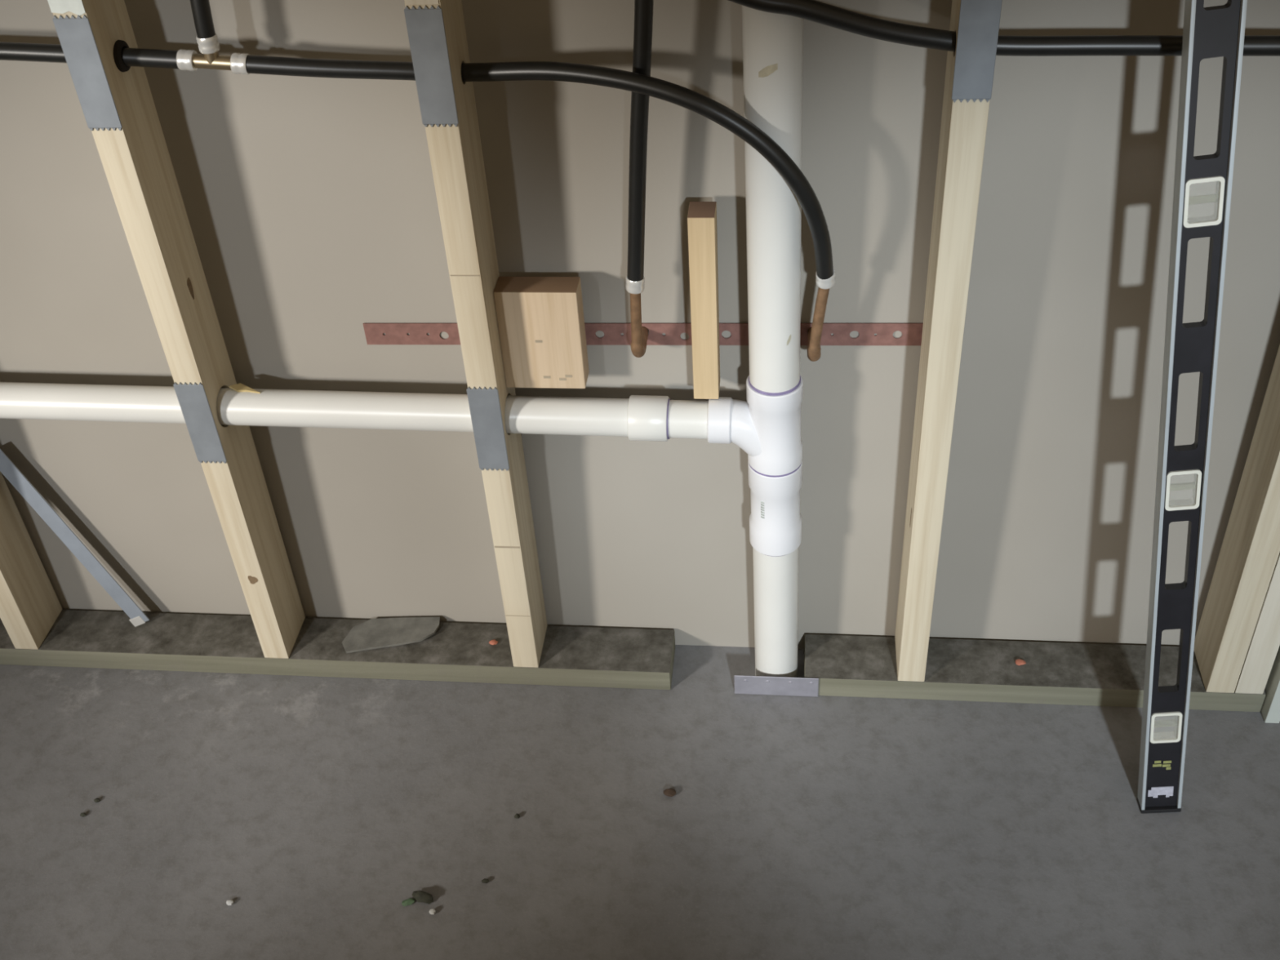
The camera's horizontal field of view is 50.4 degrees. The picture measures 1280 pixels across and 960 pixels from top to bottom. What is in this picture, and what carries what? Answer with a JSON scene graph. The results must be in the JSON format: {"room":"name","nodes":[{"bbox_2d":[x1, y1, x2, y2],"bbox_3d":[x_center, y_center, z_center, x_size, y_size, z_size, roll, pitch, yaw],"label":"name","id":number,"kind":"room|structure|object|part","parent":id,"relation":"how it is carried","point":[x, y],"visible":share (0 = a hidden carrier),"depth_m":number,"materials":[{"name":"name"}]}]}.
{"room":"building under construction","nodes":[
{"label":"building under construction","id":0,"kind":"room"},
{"bbox_2d":[0,0,1279,648],"bbox_3d":[0.021,-0.741,1.325,5.800,2.500,0.078,1,39,6],"label":"wall","id":1,"kind":"structure","parent":0,"point":[310,203],"depth_m":1.72,"materials":[{"name":"paint"}]},
{"bbox_2d":[626,0,653,357],"bbox_3d":[-0.011,-0.877,1.136,0.096,1.849,0.075,1,39,6],"label":"pipe","id":2,"kind":"object","parent":1,"relation":"attached to","point":[643,9],"visible":0.98,"depth_m":1.53,"materials":[{"name":"rubber"}]},
{"bbox_2d":[362,323,923,345],"bbox_3d":[0.004,-0.187,1.747,0.736,0.039,0.002,1,39,6],"label":"strap","id":3,"kind":"object","parent":1,"relation":"attached to","point":[395,333],"visible":0.7,"depth_m":1.74,"materials":[{"name":"red metal"}]},
{"bbox_2d":[1260,645,1279,723],"bbox_3d":[0.833,-0.509,1.287,0.020,2.100,0.113,1,39,6],"label":"trim","id":4,"kind":"structure","parent":1,"relation":"attached to","point":[1270,708],"depth_m":1.88,"materials":[{"name":"white wood"}]},
{"bbox_2d":[0,644,1279,959],"bbox_3d":[-0.138,1.731,0.359,6.200,0.100,5.050,1,39,6],"label":"floor","id":5,"kind":"structure","parent":0,"point":[793,827],"depth_m":1.83,"materials":[{"name":"concrete"}]},
{"bbox_2d":[80,812,86,817],"bbox_3d":[-0.773,0.465,1.890,0.009,0.006,0.006,-16,40,-14],"label":"bit","id":6,"kind":"object","parent":5,"relation":"on","point":[82,814],"visible":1,"depth_m":1.89,"materials":[{"name":"grey stone"}]},
{"bbox_2d":[93,798,100,802],"bbox_3d":[-0.762,0.449,1.908,0.009,0.006,0.006,1,39,6],"label":"bit","id":7,"kind":"object","parent":5,"relation":"on","point":[96,800],"visible":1,"depth_m":1.91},
{"bbox_2d":[226,899,233,905],"bbox_3d":[-0.532,0.549,1.765,0.009,0.006,0.008,-17,41,-16],"label":"bit","id":8,"kind":"object","parent":5,"relation":"on","point":[230,902],"visible":1,"depth_m":1.76,"materials":[{"name":"paint"}]},
{"bbox_2d":[0,609,675,689],"bbox_3d":[-1.178,0.243,2.173,2.470,0.038,0.089,1,39,6],"label":"plate","id":9,"kind":"object","parent":5,"relation":"on","point":[571,655],"visible":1,"depth_m":2.07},
{"bbox_2d":[0,471,62,649],"bbox_3d":[-1.007,-0.690,1.385,0.038,2.382,0.089,1,39,6],"label":"stud","id":10,"kind":"object","parent":9,"relation":"on","point":[30,606],"visible":1,"depth_m":2.06,"materials":[{"name":"brown wood"}]},
{"bbox_2d":[0,448,149,626],"bbox_3d":[-0.852,0.088,2.037,0.162,0.339,0.018,5,40,11],"label":"metal bar","id":11,"kind":"object","parent":9,"relation":"on","point":[7,468],"visible":1,"depth_m":2.03,"materials":[{"name":"metal"}]},
{"bbox_2d":[47,0,305,658],"bbox_3d":[-0.607,-0.681,1.339,0.045,2.382,0.091,1,39,6],"label":"stud","id":12,"kind":"object","parent":9,"relation":"on","point":[116,100],"visible":0.94,"depth_m":1.68,"materials":[{"name":"brown wood"}]},
{"bbox_3d":[-0.599,-0.441,1.478,0.040,0.131,0.002,1,39,6],"label":"nail plate","id":13,"kind":"part","parent":12,"relation":"part of","materials":[{"name":"metal"}]},
{"bbox_3d":[-0.574,-0.073,1.776,0.040,0.132,0.002,1,39,6],"label":"nail plate","id":14,"kind":"part","parent":12,"relation":"part of","materials":[{"name":"metal"}]},
{"bbox_2d":[0,0,835,361],"bbox_3d":[-1.100,-0.884,1.238,2.587,1.846,0.126,1,39,6],"label":"pipe","id":15,"kind":"object","parent":12,"relation":"attached to","point":[206,38],"visible":0.93,"depth_m":1.49,"materials":[{"name":"black rubber"}]},
{"bbox_2d":[342,617,439,653],"bbox_3d":[-0.380,0.231,2.079,0.150,0.012,0.064,-6,39,-3],"label":"shard","id":16,"kind":"object","parent":9,"relation":"on","point":[372,633],"visible":1,"depth_m":2.07},
{"bbox_2d":[404,0,547,667],"bbox_3d":[-0.230,-0.673,1.297,0.040,2.382,0.091,1,39,6],"label":"stud","id":17,"kind":"object","parent":9,"relation":"on","point":[437,33],"visible":0.99,"depth_m":1.62,"materials":[{"name":"brown wood"}]},
{"bbox_3d":[-0.219,-0.434,1.434,0.040,0.133,0.002,1,39,6],"label":"nail plate","id":18,"kind":"part","parent":17,"relation":"part of","materials":[{"name":"metal"}]},
{"bbox_3d":[-0.193,-0.064,1.734,0.040,0.134,0.002,1,39,6],"label":"nail plate","id":19,"kind":"part","parent":17,"relation":"part of","materials":[{"name":"metal"}]},
{"bbox_2d":[493,276,589,388],"bbox_3d":[-0.122,-0.184,1.710,0.102,0.142,0.038,1,39,6],"label":"wood block","id":20,"kind":"object","parent":17,"relation":"attached to","point":[540,320],"visible":1,"depth_m":1.69,"materials":[{"name":"beige wood"}]},
{"bbox_2d":[488,639,497,644],"bbox_3d":[-0.221,0.245,2.053,0.012,0.006,0.011,25,47,31],"label":"chip","id":21,"kind":"object","parent":9,"relation":"on","point":[493,642],"visible":1,"depth_m":2.05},
{"bbox_2d":[0,5,803,677],"bbox_3d":[-1.100,-0.650,1.422,2.556,2.441,0.070,1,39,6],"label":"drain pipe","id":22,"kind":"object","parent":5,"relation":"on","point":[766,426],"visible":0.98,"depth_m":1.74,"materials":[{"name":"plastic"}]},
{"bbox_2d":[229,382,260,393],"bbox_3d":[-0.520,-0.118,1.788,0.044,0.005,0.014,22,45,28],"label":"wood splinter","id":23,"kind":"object","parent":22,"relation":"on","point":[240,387],"visible":1,"depth_m":1.79,"materials":[{"name":"beige wood"}]},
{"bbox_2d":[687,201,719,399],"bbox_3d":[0.079,-0.214,1.658,0.032,0.256,0.040,1,39,6],"label":"wood block","id":24,"kind":"object","parent":22,"relation":"on","point":[702,215],"visible":1,"depth_m":1.63,"materials":[{"name":"beige wood"}]},
{"bbox_2d":[760,501,764,518],"bbox_3d":[0.161,0.040,1.789,0.005,0.028,0.001,22,46,28],"label":"print","id":25,"kind":"object","parent":22,"relation":"attached to","point":[762,502],"depth_m":1.79},
{"bbox_2d":[401,897,415,906],"bbox_3d":[-0.298,0.543,1.752,0.019,0.006,0.010,-13,40,-11],"label":"bit","id":26,"kind":"object","parent":5,"relation":"on","point":[409,901],"visible":1,"depth_m":1.75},
{"bbox_2d":[411,890,433,903],"bbox_3d":[-0.280,0.537,1.753,0.030,0.012,0.016,13,42,20],"label":"bit","id":27,"kind":"object","parent":5,"relation":"on","point":[421,896],"visible":1,"depth_m":1.75,"materials":[{"name":"grey stone"}]},
{"bbox_2d":[429,908,435,914],"bbox_3d":[-0.265,0.552,1.738,0.008,0.007,0.008,16,43,23],"label":"bit","id":28,"kind":"object","parent":5,"relation":"on","point":[433,911],"visible":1,"depth_m":1.74,"materials":[{"name":"paint"}]},
{"bbox_2d":[481,878,488,883],"bbox_3d":[-0.201,0.522,1.770,0.010,0.006,0.006,1,39,6],"label":"bit","id":29,"kind":"object","parent":5,"relation":"on","point":[485,880],"visible":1,"depth_m":1.77,"materials":[{"name":"grey stone"}]},
{"bbox_2d":[514,813,519,818],"bbox_3d":[-0.167,0.456,1.847,0.008,0.007,0.006,1,39,6],"label":"bit","id":30,"kind":"object","parent":5,"relation":"on","point":[517,815],"visible":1,"depth_m":1.85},
{"bbox_2d":[663,788,675,796],"bbox_3d":[0.041,0.428,1.863,0.018,0.008,0.013,1,39,6],"label":"bit","id":31,"kind":"object","parent":5,"relation":"on","point":[668,792],"visible":1,"depth_m":1.86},
{"bbox_2d":[733,634,1266,711],"bbox_3d":[0.510,0.279,1.982,0.741,0.040,0.093,1,39,6],"label":"plate","id":32,"kind":"object","parent":5,"relation":"on","point":[1068,673],"visible":0.9,"depth_m":1.96,"materials":[{"name":"wood"}]},
{"bbox_3d":[0.198,0.300,1.981,0.122,0.038,0.003,1,39,6],"label":"nail plate","id":33,"kind":"part","parent":32,"relation":"part of","materials":[{"name":"metal"}]},
{"bbox_2d":[894,0,1002,681],"bbox_3d":[0.328,-0.662,1.234,0.040,2.382,0.091,1,39,6],"label":"stud","id":34,"kind":"object","parent":32,"relation":"on","point":[970,69],"visible":0.97,"depth_m":1.56,"materials":[{"name":"brown wood"}]},
{"bbox_3d":[0.337,-0.439,1.358,0.040,0.131,0.002,1,39,6],"label":"nail plate","id":35,"kind":"part","parent":34,"relation":"part of","materials":[{"name":"metal"}]},
{"bbox_2d":[728,0,1279,56],"bbox_3d":[0.757,-0.549,1.228,1.909,0.364,0.056,1,39,6],"label":"pipe","id":36,"kind":"object","parent":34,"relation":"attached to","point":[817,11],"visible":0.82,"depth_m":1.37,"materials":[{"name":"black rubber"}]},
{"bbox_2d":[1015,658,1026,665],"bbox_3d":[0.549,0.263,1.963,0.015,0.006,0.010,1,39,6],"label":"chip","id":37,"kind":"object","parent":32,"relation":"on","point":[1019,662],"visible":1,"depth_m":1.96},
{"bbox_2d":[1193,344,1279,693],"bbox_3d":[0.751,-0.654,1.188,0.038,2.382,0.089,1,39,6],"label":"stud","id":38,"kind":"object","parent":32,"relation":"on","point":[1250,550],"visible":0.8,"depth_m":1.77,"materials":[{"name":"brown wood"}]},
{"bbox_2d":[1234,552,1279,693],"bbox_3d":[0.789,-0.653,1.183,0.038,2.382,0.089,1,39,6],"label":"stud","id":39,"kind":"object","parent":32,"relation":"on","point":[1264,644],"visible":0.51,"depth_m":1.84,"materials":[{"name":"brown wood"}]},
{"bbox_2d":[1137,0,1247,813],"bbox_3d":[0.547,-0.407,1.302,0.055,1.961,0.375,-24,43,-23],"label":"spirit level","id":40,"kind":"object","parent":5,"relation":"on","point":[1202,195],"visible":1,"depth_m":1.47,"materials":[{"name":"metal"}]},
{"bbox_2d":[1152,764,1161,767],"bbox_3d":[0.670,0.369,1.762,0.011,0.004,0.001,-5,31,8],"label":"print","id":41,"kind":"object","parent":40,"relation":"attached to","point":[1153,765],"depth_m":1.76},
{"bbox_3d":[0.668,0.311,1.733,0.037,0.049,0.016,-5,31,8],"label":"vial frame","id":42,"kind":"part","parent":40,"relation":"part of","materials":[{"name":"white plastic"}]},
{"bbox_3d":[0.668,0.313,1.730,0.030,0.041,0.002,-5,31,8],"label":"vial pane","id":43,"kind":"part","parent":40,"relation":"part of","materials":[{"name":"plastic"}]},
{"bbox_2d":[1162,764,1170,767],"bbox_3d":[0.681,0.369,1.761,0.010,0.004,0.001,-5,31,8],"label":"print","id":44,"kind":"object","parent":40,"relation":"attached to","point":[1163,765],"depth_m":1.76},
{"bbox_3d":[0.525,-0.405,1.306,0.004,1.968,0.024,-5,31,8],"label":"rail","id":45,"kind":"part","parent":40,"relation":"part of","materials":[{"name":"metal"}]},
{"bbox_2d":[1163,760,1171,763],"bbox_3d":[0.681,0.364,1.758,0.010,0.004,0.001,-5,31,8],"label":"print","id":46,"kind":"object","parent":40,"relation":"attached to","point":[1164,762],"depth_m":1.76},
{"bbox_3d":[0.617,0.008,1.551,0.037,0.052,0.016,-5,31,8],"label":"vial frame","id":47,"kind":"part","parent":40,"relation":"part of","materials":[{"name":"white plastic"}]},
{"bbox_3d":[0.617,0.010,1.548,0.030,0.043,0.002,-5,31,8],"label":"vial pane","id":48,"kind":"part","parent":40,"relation":"part of","materials":[{"name":"plastic"}]},
{"bbox_3d":[0.568,-0.281,1.373,0.030,0.042,0.002,-5,31,8],"label":"vial pane","id":49,"kind":"part","parent":40,"relation":"part of","materials":[{"name":"clear plastic"}]},
{"bbox_3d":[0.568,-0.283,1.376,0.037,0.051,0.016,-5,31,8],"label":"vial frame","id":50,"kind":"part","parent":40,"relation":"part of","materials":[{"name":"white plastic"}]},
{"bbox_3d":[0.570,-0.409,1.299,0.004,1.968,0.024,-5,31,8],"label":"rail","id":51,"kind":"part","parent":40,"relation":"part of","materials":[{"name":"metal"}]}
]}

